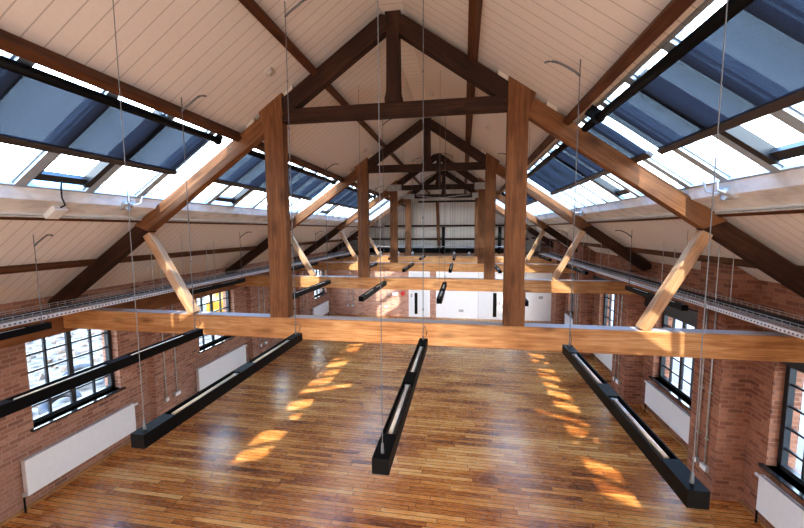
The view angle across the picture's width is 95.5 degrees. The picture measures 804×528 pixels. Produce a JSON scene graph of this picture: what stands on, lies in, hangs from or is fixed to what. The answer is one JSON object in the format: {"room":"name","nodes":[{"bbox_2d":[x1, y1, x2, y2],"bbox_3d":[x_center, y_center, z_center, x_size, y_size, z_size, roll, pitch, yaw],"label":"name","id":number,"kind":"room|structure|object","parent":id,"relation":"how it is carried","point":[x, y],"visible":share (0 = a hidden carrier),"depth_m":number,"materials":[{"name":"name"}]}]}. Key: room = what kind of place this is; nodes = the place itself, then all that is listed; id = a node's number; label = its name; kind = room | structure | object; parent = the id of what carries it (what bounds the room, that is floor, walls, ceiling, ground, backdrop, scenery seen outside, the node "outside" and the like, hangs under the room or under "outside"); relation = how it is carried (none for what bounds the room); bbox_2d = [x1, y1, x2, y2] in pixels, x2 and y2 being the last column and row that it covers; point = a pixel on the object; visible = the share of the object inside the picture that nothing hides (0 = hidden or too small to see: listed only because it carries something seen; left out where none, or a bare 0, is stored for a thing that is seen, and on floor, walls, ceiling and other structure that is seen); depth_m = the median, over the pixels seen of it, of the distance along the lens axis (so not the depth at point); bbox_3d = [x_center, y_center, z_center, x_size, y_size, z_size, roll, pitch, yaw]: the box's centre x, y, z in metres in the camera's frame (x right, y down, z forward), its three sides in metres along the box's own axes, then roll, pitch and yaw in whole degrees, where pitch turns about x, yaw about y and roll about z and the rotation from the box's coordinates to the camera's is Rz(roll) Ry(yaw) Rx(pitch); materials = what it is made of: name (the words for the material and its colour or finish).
{"room":"empty loft office","nodes":[
{"label":"empty loft office","id":0,"kind":"room"},
{"bbox_2d":[0,247,353,522],"bbox_3d":[-5.436,1.949,7.155,0.490,3.130,29.900,1,5,9],"label":"wall","id":1,"kind":"structure","parent":0,"point":[17,443],"depth_m":7.01,"materials":[{"name":"red brick"}]},
{"bbox_2d":[0,316,75,348],"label":"wall plate","id":2,"kind":"object","parent":1,"relation":"on","point":[57,323],"depth_m":5.32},
{"bbox_2d":[26,329,125,431],"bbox_3d":[-5.561,1.767,6.212,0.270,1.390,1.540,1,5,9],"label":"window","id":3,"kind":"structure","parent":1,"relation":"in","point":[74,402],"depth_m":6.22,"materials":[{"name":"black metal"}]},
{"bbox_2d":[101,292,180,309],"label":"wall plate","id":4,"kind":"object","parent":1,"relation":"on","point":[156,302],"depth_m":7.30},
{"bbox_2d":[160,308,168,401],"bbox_3d":[-5.060,1.919,7.751,0.053,2.075,0.086,1,5,9],"label":"conduit","id":5,"kind":"object","parent":1,"relation":"attached to","point":[166,398],"visible":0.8,"depth_m":7.79,"materials":[{"name":"metal"}]},
{"bbox_2d":[0,313,331,526],"bbox_3d":[-5.634,3.665,5.365,0.025,0.050,26.000,1,5,9],"label":"baseboard","id":6,"kind":"structure","parent":1,"relation":"attached to","point":[54,490],"depth_m":5.94,"materials":[{"name":"brown wood"}]},
{"bbox_2d":[171,305,180,395],"bbox_3d":[-5.011,1.891,8.046,0.053,2.075,0.146,1,5,9],"label":"conduit","id":7,"kind":"object","parent":1,"relation":"attached to","point":[177,392],"visible":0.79,"depth_m":8.08,"materials":[{"name":"metal"}]},
{"bbox_2d":[188,279,241,298],"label":"wall plate","id":8,"kind":"object","parent":1,"relation":"on","point":[202,294],"depth_m":9.08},
{"bbox_2d":[48,10,803,362],"bbox_3d":[-0.323,-1.024,4.761,10.787,4.152,0.210,1,5,9],"label":"roof truss","id":9,"kind":"object","parent":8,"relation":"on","point":[507,95],"visible":0.94,"depth_m":4.52,"materials":[{"name":"brown wood"}]},
{"bbox_2d":[294,153,576,272],"bbox_3d":[1.068,-1.810,13.060,10.787,4.152,0.230,1,5,9],"label":"roof truss","id":10,"kind":"object","parent":8,"relation":"on","point":[392,189],"visible":0.77,"depth_m":12.99,"materials":[{"name":"brown wood"}]},
{"bbox_2d":[225,118,650,294],"bbox_3d":[0.390,-1.427,9.018,10.787,4.152,0.210,1,5,9],"label":"roof truss","id":11,"kind":"object","parent":8,"relation":"on","point":[485,161],"visible":0.79,"depth_m":8.79,"materials":[{"name":"brown wood"}]},
{"bbox_2d":[327,171,552,263],"bbox_3d":[1.643,-2.135,16.492,10.787,4.152,0.295,1,5,9],"label":"roof truss","id":12,"kind":"object","parent":8,"relation":"on","point":[473,193],"visible":0.52,"depth_m":16.52,"materials":[{"name":"brown wood"}]},
{"bbox_2d":[198,290,235,352],"bbox_3d":[-4.973,1.435,9.717,0.270,1.390,1.560,1,5,9],"label":"window","id":13,"kind":"structure","parent":1,"relation":"in","point":[227,297],"depth_m":9.76,"materials":[{"name":"black metal"}]},
{"bbox_2d":[314,270,326,298],"bbox_3d":[-3.807,0.776,16.674,0.270,1.390,1.550,1,5,9],"label":"window","id":14,"kind":"structure","parent":1,"relation":"in","point":[317,295],"depth_m":16.96,"materials":[{"name":"black glass"}]},
{"bbox_2d":[0,314,762,527],"bbox_3d":[-0.401,3.836,4.606,11.400,0.200,26.200,1,5,9],"label":"floor","id":15,"kind":"structure","parent":0,"point":[490,437],"depth_m":6.64,"materials":[{"name":"wood"}]},
{"bbox_2d":[21,402,137,512],"bbox_3d":[-5.431,3.200,6.321,0.099,0.794,1.968,1,5,9],"label":"radiator","id":16,"kind":"object","parent":15,"relation":"on","point":[45,466],"visible":0.97,"depth_m":6.05,"materials":[{"name":"metal"}]},
{"bbox_2d":[23,404,131,460],"bbox_3d":[-5.424,3.077,6.268,0.038,0.530,1.752,1,5,9],"label":"grille","id":17,"kind":"object","parent":16,"relation":"attached to","point":[89,441],"depth_m":6.32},
{"bbox_2d":[196,344,246,392],"bbox_3d":[-4.830,2.861,9.906,0.099,0.794,2.108,1,5,9],"label":"radiator","id":18,"kind":"object","parent":15,"relation":"on","point":[207,374],"visible":0.92,"depth_m":9.68,"materials":[{"name":"metal"}]},
{"bbox_2d":[198,345,242,368],"bbox_3d":[-4.825,2.738,9.842,0.038,0.530,1.872,1,5,9],"label":"grille","id":19,"kind":"object","parent":18,"relation":"attached to","point":[233,359],"depth_m":10.02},
{"bbox_2d":[312,300,328,315],"bbox_3d":[-3.701,2.223,16.642,0.099,0.794,1.948,1,5,9],"label":"radiator","id":20,"kind":"object","parent":15,"relation":"on","point":[322,309],"visible":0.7,"depth_m":16.59,"materials":[{"name":"metal"}]},
{"bbox_2d":[564,313,572,324],"bbox_3d":[6.490,2.452,13.937,0.099,0.744,1.948,1,5,9],"label":"radiator","id":21,"kind":"object","parent":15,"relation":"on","point":[567,317],"visible":0.27,"depth_m":14.37,"materials":[{"name":"metal"}]},
{"bbox_2d":[593,353,612,370],"bbox_3d":[5.947,2.759,10.697,0.099,0.744,1.948,1,5,9],"label":"radiator","id":22,"kind":"object","parent":15,"relation":"on","point":[606,359],"visible":0.3,"depth_m":10.52,"materials":[{"name":"metal"}]},
{"bbox_2d":[644,380,689,443],"bbox_3d":[5.393,3.072,7.392,0.099,0.744,1.918,1,5,9],"label":"radiator","id":23,"kind":"object","parent":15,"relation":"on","point":[669,411],"visible":0.77,"depth_m":7.30,"materials":[{"name":"metal"}]},
{"bbox_2d":[648,382,689,415],"bbox_3d":[5.371,2.958,7.339,0.038,0.500,1.692,1,5,9],"label":"grille","id":24,"kind":"object","parent":23,"relation":"attached to","point":[659,402],"depth_m":7.55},
{"bbox_2d":[754,472,803,527],"bbox_3d":[4.867,3.369,4.250,0.099,0.744,1.918,1,5,9],"label":"radiator","id":25,"kind":"object","parent":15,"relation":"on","point":[779,508],"visible":1,"depth_m":4.78,"materials":[{"name":"metal"}]},
{"bbox_2d":[765,478,803,510],"bbox_3d":[4.844,3.256,4.197,0.038,0.500,1.692,1,5,9],"label":"grille","id":26,"kind":"object","parent":25,"relation":"attached to","point":[776,499],"depth_m":4.77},
{"bbox_2d":[0,0,803,303],"bbox_3d":[0.076,-1.336,5.920,12.036,4.210,29.900,1,5,9],"label":"ceiling","id":27,"kind":"structure","parent":0,"point":[168,50],"depth_m":4.09,"materials":[{"name":"wood"}]},
{"bbox_2d":[0,234,53,340],"bbox_3d":[-4.353,0.307,3.417,0.344,1.148,1.980,1,5,9],"label":"linear pendant light","id":28,"kind":"object","parent":27,"relation":"hanging from","point":[20,331],"visible":1,"depth_m":4.25,"materials":[{"name":"metal"}]},
{"bbox_2d":[0,95,205,417],"bbox_3d":[-2.325,-0.380,3.012,0.344,2.571,1.980,1,5,9],"label":"linear pendant light","id":29,"kind":"object","parent":27,"relation":"hanging from","point":[18,402],"visible":1,"depth_m":2.94,"materials":[{"name":"metal"}]},
{"bbox_2d":[0,52,215,199],"bbox_3d":[-3.191,-1.206,3.654,1.317,0.953,2.850,1,5,9],"label":"window","id":30,"kind":"structure","parent":27,"relation":"attached to","point":[30,172],"depth_m":3.90,"materials":[{"name":"grey metal"}]},
{"bbox_2d":[0,55,222,174],"bbox_3d":[-2.865,-1.316,3.528,0.716,0.535,2.590,1,5,9],"label":"roller blind","id":31,"kind":"object","parent":30,"relation":"attached to","point":[40,110],"visible":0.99,"depth_m":3.34,"materials":[{"name":"fabric"}]},
{"bbox_2d":[0,237,349,323],"bbox_3d":[-3.913,-0.220,9.497,0.480,0.886,16.405,1,5,9],"label":"cable tray","id":32,"kind":"object","parent":27,"relation":"hanging from","point":[105,299],"visible":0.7,"depth_m":5.83,"materials":[{"name":"metal"}]},
{"bbox_2d":[0,253,349,328],"bbox_3d":[-3.640,0.200,9.489,0.040,0.050,16.400,1,5,9],"label":"channel","id":33,"kind":"object","parent":32,"relation":"attached to","point":[38,318],"visible":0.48,"depth_m":5.44,"materials":[{"name":"metal"}]},
{"bbox_2d":[0,238,357,274],"bbox_3d":[-3.998,-0.422,9.744,0.096,0.099,23.900,1,5,9],"label":"purlin","id":34,"kind":"object","parent":27,"relation":"attached to","point":[78,263],"visible":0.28,"depth_m":5.48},
{"bbox_2d":[0,212,357,225],"bbox_3d":[-3.141,-1.040,9.135,0.053,0.058,15.900,1,5,9],"label":"trim","id":35,"kind":"structure","parent":27,"relation":"attached to","point":[3,213],"depth_m":4.88,"materials":[{"name":"white paint"}]},
{"bbox_2d":[0,214,357,226],"bbox_3d":[-3.129,-1.000,9.086,0.022,0.022,15.800,1,5,9],"label":"conduit","id":36,"kind":"object","parent":35,"relation":"attached to","point":[1,215],"visible":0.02,"depth_m":4.85,"materials":[{"name":"metal"}]},
{"bbox_2d":[0,185,357,224],"bbox_3d":[-2.996,-1.170,9.098,0.321,0.255,15.900,1,5,9],"label":"ceiling beam","id":37,"kind":"structure","parent":27,"relation":"attached to","point":[12,198],"depth_m":4.52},
{"bbox_2d":[43,181,67,218],"bbox_3d":[-3.745,-0.695,4.010,0.476,0.392,0.177,2,6,24],"label":"junction box","id":38,"kind":"object","parent":37,"relation":"attached to","point":[54,212],"visible":1,"depth_m":4.02,"materials":[{"name":"white paint"}]},
{"bbox_2d":[118,194,143,210],"bbox_3d":[-3.547,-0.792,4.756,0.232,0.205,0.223,1,5,9],"label":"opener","id":39,"kind":"object","parent":37,"relation":"attached to","point":[124,205],"visible":0.89,"depth_m":4.72,"materials":[{"name":"metal"}]},
{"bbox_2d":[0,217,382,227],"bbox_3d":[-3.106,-1.042,9.536,0.074,0.079,23.900,1,5,9],"label":"purlin","id":40,"kind":"object","parent":27,"relation":"attached to","point":[1,218],"visible":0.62,"depth_m":4.85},
{"bbox_2d":[0,29,404,206],"bbox_3d":[-1.506,-2.118,9.166,0.128,0.136,23.900,1,5,9],"label":"purlin","id":41,"kind":"object","parent":27,"relation":"attached to","point":[10,43],"visible":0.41,"depth_m":3.15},
{"bbox_2d":[112,0,305,448],"bbox_3d":[-1.153,-0.776,2.778,0.344,3.393,1.980,1,5,9],"label":"linear pendant light","id":42,"kind":"object","parent":27,"relation":"hanging from","point":[149,433],"visible":1,"depth_m":2.44,"materials":[{"name":"metal"}]},
{"bbox_2d":[181,232,251,294],"bbox_3d":[-3.673,-0.075,7.416,0.344,1.155,1.870,1,5,9],"label":"linear pendant light","id":43,"kind":"object","parent":27,"relation":"hanging from","point":[233,282],"visible":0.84,"depth_m":7.49,"materials":[{"name":"metal"}]},
{"bbox_2d":[154,151,328,212],"bbox_3d":[-2.599,-1.541,7.184,1.317,0.953,4.340,1,5,9],"label":"window","id":44,"kind":"structure","parent":27,"relation":"attached to","point":[215,197],"depth_m":6.66,"materials":[{"name":"grey metal"}]},
{"bbox_2d":[213,150,265,191],"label":"roller blind","id":45,"kind":"object","parent":44,"relation":"attached to","point":[247,171],"depth_m":5.93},
{"bbox_2d":[288,164,336,200],"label":"roller blind","id":46,"kind":"object","parent":44,"relation":"attached to","point":[305,185],"depth_m":8.01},
{"bbox_2d":[265,67,273,76],"bbox_3d":[-1.547,-2.240,4.263,0.102,0.089,0.110,1,5,9],"label":"smoke detector","id":47,"kind":"object","parent":27,"relation":"attached to","point":[269,71],"visible":1,"depth_m":4.23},
{"bbox_2d":[291,231,320,269],"bbox_3d":[-2.971,-0.472,11.604,0.344,1.155,1.900,1,5,9],"label":"linear pendant light","id":48,"kind":"object","parent":27,"relation":"hanging from","point":[314,263],"visible":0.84,"depth_m":11.51,"materials":[{"name":"metal"}]},
{"bbox_2d":[292,164,337,298],"bbox_3d":[-1.644,-0.762,7.011,0.344,2.578,1.870,1,5,9],"label":"linear pendant light","id":49,"kind":"object","parent":27,"relation":"hanging from","point":[327,282],"visible":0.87,"depth_m":7.32,"materials":[{"name":"metal"}]},
{"bbox_2d":[293,179,372,217],"bbox_3d":[-1.901,-1.935,11.348,1.317,0.953,4.150,1,5,9],"label":"window","id":50,"kind":"structure","parent":27,"relation":"attached to","point":[321,212],"depth_m":11.13,"materials":[{"name":"glass"}]},
{"bbox_2d":[326,187,376,209],"bbox_3d":[-1.554,-2.057,11.344,0.716,0.535,3.610,1,5,9],"label":"roller blind","id":51,"kind":"object","parent":50,"relation":"attached to","point":[347,198],"visible":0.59,"depth_m":11.04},
{"bbox_2d":[238,0,429,193],"bbox_3d":[-0.424,-2.872,8.913,0.124,0.127,23.900,1,5,9],"label":"purlin","id":52,"kind":"object","parent":27,"relation":"attached to","point":[251,6],"visible":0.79,"depth_m":4.07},
{"bbox_2d":[346,198,389,219],"bbox_3d":[-1.272,-2.290,15.099,1.317,0.953,3.520,1,5,9],"label":"window","id":53,"kind":"structure","parent":27,"relation":"attached to","point":[375,208],"depth_m":15.82,"materials":[{"name":"white glass"}]},
{"bbox_2d":[358,272,386,301],"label":"linear pendant light","id":54,"kind":"object","parent":27,"relation":"hanging from","point":[363,297],"depth_m":6.55,"materials":[{"name":"metal"}]},
{"bbox_2d":[370,186,380,267],"bbox_3d":[-0.893,-1.175,11.190,0.344,2.612,1.900,1,5,9],"label":"linear pendant light","id":55,"kind":"object","parent":27,"relation":"hanging from","point":[376,263],"visible":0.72,"depth_m":12.04,"materials":[{"name":"metal"}]},
{"bbox_2d":[372,326,427,475],"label":"linear pendant light","id":56,"kind":"object","parent":27,"relation":"hanging from","point":[383,456],"depth_m":2.18,"materials":[{"name":"metal"}]},
{"bbox_2d":[402,239,413,271],"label":"linear pendant light","id":57,"kind":"object","parent":27,"relation":"hanging from","point":[408,267],"depth_m":11.47,"materials":[{"name":"metal"}]},
{"bbox_2d":[378,0,449,181],"bbox_3d":[0.096,-3.218,5.738,0.280,0.020,29.900,1,5,9],"label":"trim","id":58,"kind":"structure","parent":27,"relation":"attached to","point":[409,63],"depth_m":6.04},
{"bbox_2d":[422,0,423,256],"label":"cable","id":59,"kind":"object","parent":27,"relation":"hanging from","point":[423,0],"depth_m":3.44,"materials":[{"name":"metal"}]},
{"bbox_2d":[436,280,446,303],"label":"linear pendant light","id":60,"kind":"object","parent":27,"relation":"hanging from","point":[440,297],"depth_m":6.39,"materials":[{"name":"metal"}]},
{"bbox_2d":[439,220,444,272],"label":"linear pendant light","id":61,"kind":"object","parent":27,"relation":"hanging from","point":[439,220],"depth_m":5.78,"materials":[{"name":"metal"}]},
{"bbox_2d":[445,117,445,179],"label":"linear pendant light","id":62,"kind":"object","parent":27,"relation":"hanging from","point":[445,117],"depth_m":7.32,"materials":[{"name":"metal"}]},
{"bbox_2d":[344,246,549,246],"bbox_3d":[1.746,-0.822,17.196,10.500,0.040,0.040,1,5,9],"label":"pipe","id":63,"kind":"object","parent":27,"relation":"attached to","point":[344,246],"visible":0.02,"depth_m":17.15,"materials":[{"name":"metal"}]},
{"bbox_2d":[464,0,482,193],"bbox_3d":[1.551,-2.851,8.584,0.124,0.127,23.900,1,5,9],"label":"purlin","id":64,"kind":"object","parent":27,"relation":"attached to","point":[475,6],"visible":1,"depth_m":3.92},
{"bbox_2d":[494,193,501,272],"bbox_3d":[2.648,-1.154,10.598,0.344,2.647,1.900,1,5,9],"label":"linear pendant light","id":65,"kind":"object","parent":27,"relation":"hanging from","point":[497,268],"visible":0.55,"depth_m":10.07,"materials":[{"name":"metal"}]},
{"bbox_2d":[498,138,529,305],"bbox_3d":[1.916,-0.768,6.414,0.344,2.668,1.870,1,5,9],"label":"linear pendant light","id":66,"kind":"object","parent":27,"relation":"hanging from","point":[526,300],"visible":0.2,"depth_m":5.59,"materials":[{"name":"metal"}]},
{"bbox_2d":[496,199,536,215],"bbox_3d":[4.359,-2.221,14.161,1.292,0.936,3.520,1,5,9],"label":"window","id":67,"kind":"structure","parent":27,"relation":"attached to","point":[498,201],"depth_m":12.62,"materials":[{"name":"white glass"}]},
{"bbox_2d":[503,179,572,215],"bbox_3d":[3.729,-1.865,10.405,1.292,0.936,4.130,1,5,9],"label":"window","id":68,"kind":"structure","parent":27,"relation":"attached to","point":[538,208],"depth_m":8.70,"materials":[{"name":"white glass"}]},
{"bbox_2d":[502,192,536,205],"bbox_3d":[3.391,-2.003,10.520,0.716,0.535,3.610,1,5,9],"label":"roller blind","id":69,"kind":"object","parent":68,"relation":"attached to","point":[530,200],"visible":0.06,"depth_m":10.22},
{"bbox_2d":[558,230,587,274],"bbox_3d":[4.782,-0.389,10.313,0.344,1.155,1.900,1,5,9],"label":"linear pendant light","id":70,"kind":"object","parent":27,"relation":"hanging from","point":[584,272],"visible":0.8,"depth_m":10.10,"materials":[{"name":"metal"}]},
{"bbox_2d":[497,0,695,193],"bbox_3d":[2.640,-2.073,8.475,0.128,0.136,23.900,1,5,9],"label":"purlin","id":71,"kind":"object","parent":27,"relation":"attached to","point":[674,9],"visible":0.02,"depth_m":2.61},
{"bbox_2d":[527,120,688,209],"bbox_3d":[3.032,-1.472,6.247,1.292,0.936,4.340,1,5,9],"label":"window","id":72,"kind":"structure","parent":27,"relation":"attached to","point":[583,199],"depth_m":6.29,"materials":[{"name":"white glass"}]},
{"bbox_2d":[527,143,608,194],"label":"roller blind","id":73,"kind":"object","parent":72,"relation":"attached to","point":[553,172],"depth_m":6.03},
{"bbox_2d":[581,108,653,162],"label":"roller blind","id":74,"kind":"object","parent":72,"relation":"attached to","point":[601,131],"depth_m":4.02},
{"bbox_2d":[544,0,727,509],"bbox_3d":[1.275,-0.379,2.408,0.344,2.647,1.980,1,5,9],"label":"linear pendant light","id":75,"kind":"object","parent":27,"relation":"hanging from","point":[683,481],"visible":1,"depth_m":1.89,"materials":[{"name":"metal"}]},
{"bbox_2d":[625,269,654,299],"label":"linear pendant light","id":76,"kind":"object","parent":27,"relation":"hanging from","point":[643,293],"depth_m":6.53,"materials":[{"name":"metal"}]},
{"bbox_2d":[526,168,803,223],"bbox_3d":[4.008,-1.095,7.931,0.321,0.255,15.900,1,5,9],"label":"ceiling beam","id":77,"kind":"structure","parent":27,"relation":"attached to","point":[786,187],"depth_m":3.58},
{"bbox_2d":[702,179,738,200],"bbox_3d":[3.096,-0.710,3.538,0.232,0.205,0.223,1,5,9],"label":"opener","id":78,"kind":"object","parent":77,"relation":"attached to","point":[725,194],"visible":0.98,"depth_m":3.49,"materials":[{"name":"metal"}]},
{"bbox_2d":[528,203,803,224],"bbox_3d":[4.154,-0.961,7.920,0.053,0.058,15.900,1,5,9],"label":"trim","id":79,"kind":"structure","parent":27,"relation":"attached to","point":[801,204],"depth_m":3.82,"materials":[{"name":"white paint"}]},
{"bbox_2d":[528,207,803,225],"bbox_3d":[4.127,-0.922,7.877,0.022,0.022,15.800,1,5,9],"label":"conduit","id":80,"kind":"object","parent":79,"relation":"attached to","point":[791,208],"visible":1,"depth_m":3.80,"materials":[{"name":"metal"}]},
{"bbox_2d":[530,209,803,225],"bbox_3d":[4.251,-0.964,8.310,0.074,0.079,23.900,1,5,9],"label":"purlin","id":81,"kind":"object","parent":27,"relation":"attached to","point":[801,210],"visible":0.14,"depth_m":3.87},
{"bbox_2d":[532,237,803,272],"bbox_3d":[5.149,-0.324,8.221,0.096,0.099,23.900,1,5,9],"label":"purlin","id":82,"kind":"object","parent":27,"relation":"attached to","point":[727,261],"visible":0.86,"depth_m":6.32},
{"bbox_2d":[543,237,803,332],"bbox_3d":[4.974,-0.114,8.018,0.400,0.866,16.405,1,5,9],"label":"cable tray","id":83,"kind":"object","parent":27,"relation":"hanging from","point":[793,323],"visible":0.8,"depth_m":5.07,"materials":[{"name":"metal"}]},
{"bbox_2d":[539,253,803,339],"bbox_3d":[4.715,0.289,8.097,0.040,0.050,16.400,1,5,9],"label":"channel","id":84,"kind":"object","parent":83,"relation":"attached to","point":[800,335],"visible":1,"depth_m":4.75,"materials":[{"name":"metal"}]},
{"bbox_2d":[668,294,687,310],"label":"linear pendant light","id":85,"kind":"object","parent":27,"relation":"hanging from","point":[682,306],"depth_m":5.32,"materials":[{"name":"metal"}]},
{"bbox_2d":[580,0,803,188],"bbox_3d":[2.445,-1.140,2.744,1.292,0.936,2.905,1,5,9],"label":"window","id":86,"kind":"structure","parent":27,"relation":"attached to","point":[771,159],"depth_m":2.93,"materials":[{"name":"glass"}]},
{"bbox_2d":[587,0,803,154],"bbox_3d":[2.060,-1.251,2.576,0.716,0.535,2.330,1,5,9],"label":"roller blind","id":87,"kind":"object","parent":86,"relation":"attached to","point":[674,104],"visible":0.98,"depth_m":2.33,"materials":[{"name":"fabric"}]},
{"bbox_2d":[330,263,551,320],"bbox_3d":[1.727,1.086,17.202,10.600,2.900,0.150,1,5,9],"label":"wall","id":88,"kind":"structure","parent":0,"point":[398,305],"depth_m":17.26,"materials":[{"name":"paint"}]},
{"bbox_2d":[409,262,429,316],"bbox_3d":[0.823,1.080,17.312,1.020,2.900,0.170,1,5,9],"label":"door","id":89,"kind":"structure","parent":88,"relation":"in","point":[418,299],"depth_m":17.33,"materials":[{"name":"white paint"}]},
{"bbox_2d":[478,272,502,319],"bbox_3d":[4.067,1.268,16.746,1.130,2.600,0.051,1,5,9],"label":"door","id":90,"kind":"structure","parent":88,"relation":"in","point":[490,304],"depth_m":16.80,"materials":[{"name":"white paint"}]},
{"bbox_2d":[347,251,546,256],"bbox_3d":[2.041,-0.449,18.990,10.600,0.180,3.750,1,5,9],"label":"floor","id":91,"kind":"structure","parent":0,"point":[356,252],"depth_m":18.38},
{"bbox_2d":[370,248,503,252],"bbox_3d":[2.258,-0.730,19.665,8.200,0.250,0.300,1,5,9],"label":"duct","id":92,"kind":"object","parent":91,"relation":"on","point":[383,250],"visible":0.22,"depth_m":19.61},
{"bbox_2d":[436,202,440,247],"bbox_3d":[2.046,-2.099,20.620,0.289,2.807,0.100,1,5,9],"label":"post","id":93,"kind":"object","parent":91,"relation":"on","point":[437,203],"visible":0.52,"depth_m":20.55,"materials":[{"name":"wood"}]},
{"bbox_2d":[442,227,444,253],"bbox_3d":[2.165,-1.241,19.072,0.195,1.380,0.200,1,5,9],"label":"flue pipe","id":94,"kind":"object","parent":91,"relation":"on","point":[443,228],"visible":1,"depth_m":19.00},
{"bbox_2d":[498,227,501,253],"bbox_3d":[4.976,-1.211,18.604,0.195,1.380,0.200,1,5,9],"label":"flue pipe","id":95,"kind":"object","parent":91,"relation":"on","point":[499,228],"visible":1,"depth_m":18.53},
{"bbox_2d":[354,182,540,251],"bbox_3d":[2.363,-1.285,20.868,11.200,6.930,0.200,1,5,9],"label":"wall","id":96,"kind":"structure","parent":0,"point":[463,212],"depth_m":20.65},
{"bbox_2d":[384,224,503,226],"bbox_3d":[2.534,-2.162,20.622,7.200,0.100,0.060,1,5,9],"label":"rail","id":97,"kind":"object","parent":96,"relation":"attached to","point":[497,224],"visible":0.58,"depth_m":20.65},
{"bbox_2d":[418,200,474,202],"bbox_3d":[2.527,-3.516,20.495,3.263,0.100,0.060,1,5,9],"label":"rail","id":98,"kind":"object","parent":96,"relation":"attached to","point":[445,200],"visible":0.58,"depth_m":20.45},
{"bbox_2d":[371,238,528,239],"bbox_3d":[2.538,-1.415,20.692,8.900,0.100,0.060,1,5,9],"label":"rail","id":99,"kind":"object","parent":96,"relation":"attached to","point":[371,238],"visible":0.58,"depth_m":20.79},
{"bbox_2d":[541,242,803,527],"bbox_3d":[5.107,1.799,5.374,0.730,3.659,29.900,1,5,9],"label":"wall","id":100,"kind":"structure","parent":0,"point":[746,400],"depth_m":5.51,"materials":[{"name":"red brick"}]},
{"bbox_2d":[566,276,574,316],"bbox_3d":[6.620,1.229,13.875,0.270,1.530,1.500,1,5,9],"label":"window","id":101,"kind":"structure","parent":100,"relation":"in","point":[573,276],"depth_m":14.50,"materials":[{"name":"black metal"}]},
{"bbox_2d":[603,294,615,325],"bbox_3d":[6.071,1.539,10.600,0.270,1.530,1.530,1,5,9],"label":"window","id":102,"kind":"structure","parent":100,"relation":"in","point":[606,297],"depth_m":11.05,"materials":[{"name":"black metal"}]},
{"bbox_2d":[613,280,619,380],"bbox_3d":[5.321,1.604,9.036,0.053,2.640,0.086,1,5,9],"label":"conduit","id":103,"kind":"object","parent":100,"relation":"attached to","point":[618,301],"visible":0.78,"depth_m":9.02,"materials":[{"name":"metal"}]},
{"bbox_2d":[615,295,622,384],"bbox_3d":[5.288,1.623,8.840,0.053,2.640,0.146,1,5,9],"label":"conduit","id":104,"kind":"object","parent":100,"relation":"attached to","point":[617,381],"visible":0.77,"depth_m":8.89,"materials":[{"name":"metal"}]},
{"bbox_2d":[644,297,697,326],"bbox_3d":[5.405,0.935,7.177,0.048,0.280,2.494,1,5,9],"label":"lintel","id":105,"kind":"object","parent":100,"relation":"attached to","point":[690,316],"visible":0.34,"depth_m":6.95,"materials":[{"name":"black metal"}]},
{"bbox_2d":[648,314,696,410],"bbox_3d":[5.522,1.849,7.325,0.270,1.530,1.560,1,5,9],"label":"window","id":106,"kind":"structure","parent":100,"relation":"in","point":[677,388],"depth_m":7.44,"materials":[{"name":"black metal"}]},
{"bbox_2d":[590,354,768,527],"bbox_3d":[4.797,3.777,3.627,0.025,0.050,26.000,1,5,9],"label":"baseboard","id":107,"kind":"structure","parent":100,"relation":"attached to","point":[740,502],"depth_m":7.08,"materials":[{"name":"brown wood"}]},
{"bbox_2d":[694,303,707,462],"bbox_3d":[4.783,1.908,5.825,0.053,2.640,0.086,1,5,9],"label":"conduit","id":108,"kind":"object","parent":100,"relation":"attached to","point":[696,458],"visible":0.74,"depth_m":5.85,"materials":[{"name":"metal"}]},
{"bbox_2d":[699,311,716,472],"bbox_3d":[4.750,1.927,5.629,0.053,2.640,0.146,1,5,9],"label":"conduit","id":109,"kind":"object","parent":100,"relation":"attached to","point":[702,465],"visible":0.85,"depth_m":5.67,"materials":[{"name":"metal"}]},
{"bbox_2d":[758,365,803,500],"bbox_3d":[5.016,2.135,4.306,0.270,1.530,1.510,1,5,9],"label":"window","id":110,"kind":"structure","parent":100,"relation":"in","point":[786,428],"depth_m":4.90,"materials":[{"name":"black metal"}]},
{"bbox_2d":[780,362,803,371],"bbox_3d":[4.874,1.235,4.010,0.048,0.280,2.644,1,5,9],"label":"lintel","id":111,"kind":"object","parent":100,"relation":"attached to","point":[799,366],"depth_m":4.57,"materials":[{"name":"black metal"}]},
{"label":"outside","id":112,"kind":"structure","parent":0,"visible":0},
{"bbox_2d":[25,270,318,417],"bbox_3d":[-32.122,3.771,13.379,54.140,0.200,75.000,1,5,9],"label":"ground","id":113,"kind":"structure","parent":112,"point":[37,362],"depth_m":13.79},
{"bbox_2d":[25,291,318,414],"bbox_3d":[-13.301,3.163,17.262,16.375,0.403,23.298,1,5,9],"label":"rubble","id":114,"kind":"object","parent":113,"relation":"on","point":[62,349],"visible":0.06,"depth_m":14.19,"materials":[{"name":"stone"}]},
{"bbox_2d":[38,390,81,414],"bbox_3d":[-8.735,3.573,9.338,0.816,0.561,0.784,1,6,16],"label":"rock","id":115,"kind":"object","parent":114,"relation":"on","point":[43,408],"visible":0.29,"depth_m":9.20,"materials":[{"name":"stone"}]},
{"bbox_2d":[62,363,89,375],"bbox_3d":[-9.852,3.410,11.139,0.816,0.561,0.784,1,6,16],"label":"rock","id":116,"kind":"object","parent":114,"relation":"on","point":[84,365],"visible":0.21,"depth_m":11.27,"materials":[{"name":"stone"}]},
{"bbox_2d":[205,292,223,311],"bbox_3d":[-9.995,1.467,20.384,1.800,2.861,4.487,-3,6,-26],"label":"digger","id":117,"kind":"object","parent":113,"relation":"on","point":[214,296],"visible":0.12,"depth_m":18.40,"materials":[{"name":"metal"}]},
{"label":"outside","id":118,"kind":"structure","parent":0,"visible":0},
{"bbox_2d":[611,294,803,471],"bbox_3d":[32.642,4.466,2.590,54.540,0.200,75.000,1,5,9],"label":"ground","id":119,"kind":"structure","parent":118,"point":[687,372],"depth_m":11.51,"materials":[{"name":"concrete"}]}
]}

